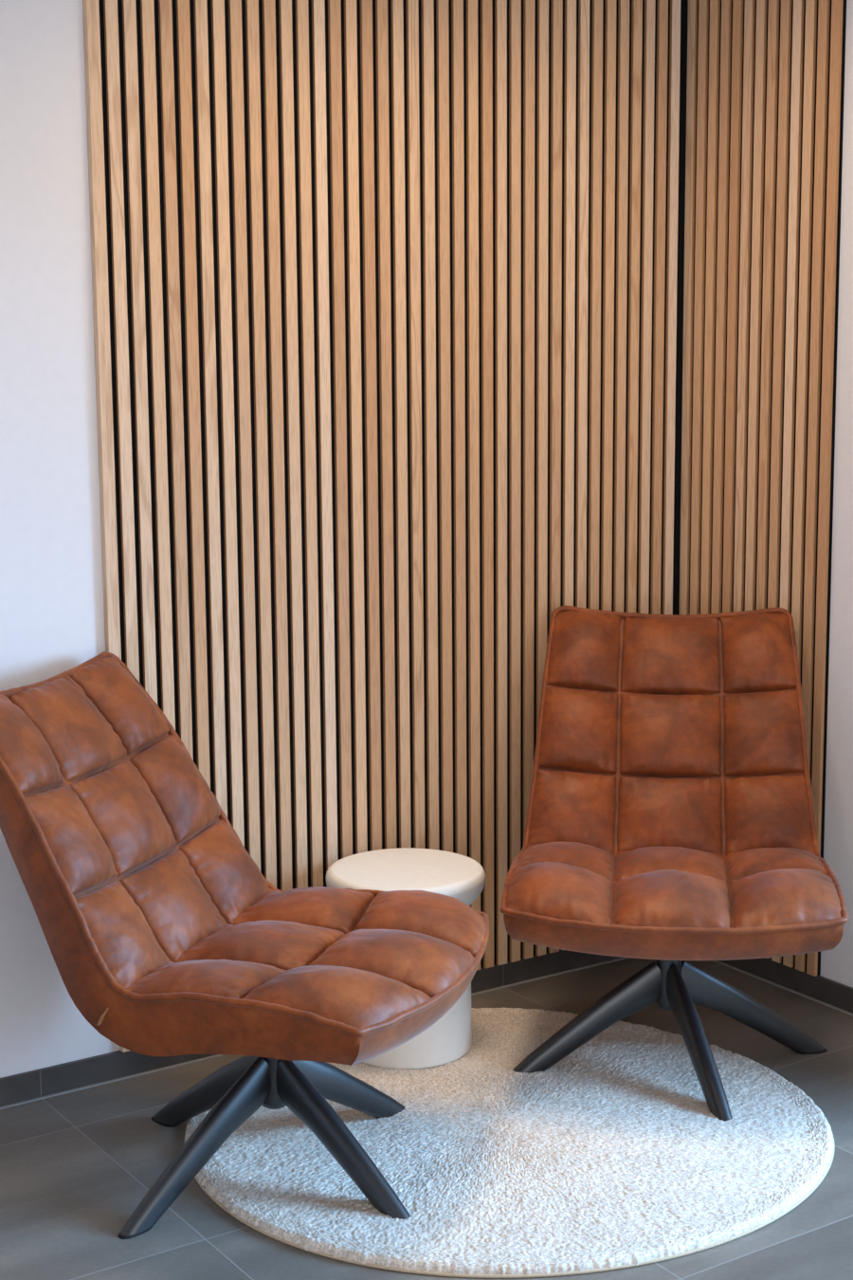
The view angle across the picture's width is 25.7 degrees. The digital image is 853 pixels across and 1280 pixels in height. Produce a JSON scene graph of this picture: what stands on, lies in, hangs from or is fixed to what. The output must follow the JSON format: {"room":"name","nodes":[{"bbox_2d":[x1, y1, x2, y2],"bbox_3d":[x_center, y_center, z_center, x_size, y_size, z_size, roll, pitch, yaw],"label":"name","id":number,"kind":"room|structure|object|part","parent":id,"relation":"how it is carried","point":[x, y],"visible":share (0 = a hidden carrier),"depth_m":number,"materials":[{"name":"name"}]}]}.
{"room":"lobby","nodes":[
{"label":"lobby","id":0,"kind":"room"},
{"bbox_2d":[0,0,119,1078],"bbox_3d":[-1.493,-0.315,3.404,5.350,2.720,0.150,-6,11,-33],"label":"wall","id":1,"kind":"structure","parent":0,"point":[52,612],"depth_m":3.78,"materials":[{"name":"white paint"}]},
{"bbox_2d":[0,950,621,1106],"bbox_3d":[-1.501,1.015,3.507,5.200,0.061,0.010,-6,11,-33],"label":"baseboard","id":2,"kind":"structure","parent":1,"relation":"attached to","point":[106,1067],"depth_m":4.06,"materials":[{"name":"tile"}]},
{"bbox_2d":[82,0,688,1052],"bbox_3d":[-0.007,-0.467,4.275,1.596,2.598,0.020,-6,11,-33],"label":"wall panel","id":3,"kind":"object","parent":1,"relation":"attached to","point":[388,295],"visible":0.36,"depth_m":4.20,"materials":[{"name":"brown wood"}]},
{"bbox_2d":[0,957,852,1279],"bbox_3d":[0.066,1.434,1.321,5.350,0.100,5.750,-6,11,-33],"label":"floor","id":4,"kind":"structure","parent":0,"point":[75,1166],"depth_m":3.54,"materials":[{"name":"grey tile"}]},
{"bbox_2d":[0,651,489,1239],"bbox_3d":[-0.355,0.549,3.546,0.904,0.951,0.692,3,10,20],"label":"lounge chair","id":5,"kind":"object","parent":4,"relation":"on","point":[158,923],"visible":1,"depth_m":3.44,"materials":[{"name":"brown leather"}]},
{"bbox_2d":[0,657,273,987],"bbox_3d":[-0.591,0.331,3.596,0.357,0.517,0.642,3,10,20],"label":"backrest cushion","id":6,"kind":"object","parent":5,"relation":"on","point":[127,861],"depth_m":3.52,"materials":[{"name":"brown leather"}]},
{"bbox_3d":[-0.416,0.922,3.450,0.042,0.235,0.377,8,12,43],"label":"leg","id":7,"kind":"part","parent":5,"relation":"part of","materials":[{"name":"black metal"}]},
{"bbox_3d":[-0.422,0.882,3.704,0.377,0.235,0.042,8,12,43],"label":"leg","id":8,"kind":"part","parent":5,"relation":"part of","materials":[{"name":"black metal"}]},
{"bbox_2d":[126,886,485,1028],"bbox_3d":[-0.188,0.575,3.490,0.537,0.088,0.676,3,10,20],"label":"seat cushion","id":9,"kind":"object","parent":5,"relation":"on","point":[262,957],"depth_m":3.38,"materials":[{"name":"brown leather"}]},
{"bbox_3d":[-0.164,0.913,3.460,0.335,0.223,0.162,3,10,20],"label":"leg","id":10,"kind":"part","parent":5,"relation":"part of","materials":[{"name":"black metal"}]},
{"bbox_3d":[-0.170,0.874,3.704,0.042,0.223,0.363,8,12,43],"label":"leg","id":11,"kind":"part","parent":5,"relation":"part of","materials":[{"name":"black metal"}]},
{"bbox_2d":[184,1006,835,1278],"bbox_3d":[0.143,0.975,3.790,1.294,0.025,1.265,7,12,40],"label":"round rug","id":12,"kind":"object","parent":4,"relation":"on","point":[614,1155],"visible":0.77,"depth_m":3.58,"materials":[{"name":"white carpet"}]},
{"bbox_2d":[326,848,485,1069],"bbox_3d":[-0.045,0.706,4.149,0.352,0.414,0.352,-6,11,-33],"label":"side table","id":13,"kind":"object","parent":12,"relation":"on","point":[461,877],"visible":0.49,"depth_m":4.06,"materials":[{"name":"beige paint"}]},
{"bbox_3d":[-0.045,0.742,4.155,0.291,0.340,0.291,-6,11,-33],"label":"stem","id":14,"kind":"part","parent":13,"relation":"part of","materials":[{"name":"beige paint"}]},
{"bbox_2d":[499,605,848,1121],"bbox_3d":[0.543,0.455,4.096,0.714,0.951,0.921,1,9,7],"label":"lounge chair","id":15,"kind":"object","parent":4,"relation":"on","point":[670,821],"visible":1,"depth_m":4.19,"materials":[{"name":"brown leather"}]},
{"bbox_3d":[0.359,0.815,4.050,0.363,0.223,0.042,-2,9,-12],"label":"leg","id":16,"kind":"part","parent":15,"relation":"part of","materials":[{"name":"black metal"}]},
{"bbox_2d":[529,610,814,856],"bbox_3d":[0.563,0.209,4.308,0.642,0.517,0.357,1,9,7],"label":"backrest cushion","id":17,"kind":"object","parent":15,"relation":"on","point":[688,731],"depth_m":4.27,"materials":[{"name":"brown leather"}]},
{"bbox_2d":[506,841,841,928],"bbox_3d":[0.514,0.500,3.926,0.676,0.090,0.537,1,9,7],"label":"seat cushion","id":18,"kind":"object","parent":15,"relation":"on","point":[550,885],"depth_m":3.78,"materials":[{"name":"brown leather"}]},
{"bbox_3d":[0.568,0.834,3.919,0.042,0.223,0.363,-2,9,-13],"label":"leg","id":19,"kind":"part","parent":15,"relation":"part of","materials":[{"name":"black metal"}]},
{"bbox_3d":[0.707,0.806,4.127,0.377,0.235,0.042,-2,9,-12],"label":"leg","id":20,"kind":"part","parent":15,"relation":"part of","materials":[{"name":"black metal"}]},
{"bbox_2d":[820,0,852,987],"bbox_3d":[2.263,-0.192,2.454,0.150,2.720,5.600,-6,11,-33],"label":"wall","id":21,"kind":"structure","parent":0,"point":[836,963],"depth_m":4.32,"materials":[{"name":"white paint"}]},
{"bbox_2d":[679,0,846,976],"bbox_3d":[0.791,-0.508,4.494,0.020,2.598,0.508,-6,11,-33],"label":"wall panel","id":22,"kind":"object","parent":21,"relation":"attached to","point":[765,87],"visible":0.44,"depth_m":4.42,"materials":[{"name":"brown wood"}]},
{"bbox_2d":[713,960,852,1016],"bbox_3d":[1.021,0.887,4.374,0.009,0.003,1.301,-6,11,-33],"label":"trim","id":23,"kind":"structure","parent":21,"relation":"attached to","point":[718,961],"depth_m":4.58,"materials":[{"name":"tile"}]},
{"bbox_2d":[719,957,852,1013],"bbox_3d":[1.026,0.857,4.378,0.010,0.061,1.310,-6,11,-33],"label":"baseboard","id":24,"kind":"structure","parent":21,"relation":"attached to","point":[838,995],"depth_m":4.54,"materials":[{"name":"tile"}]}
]}

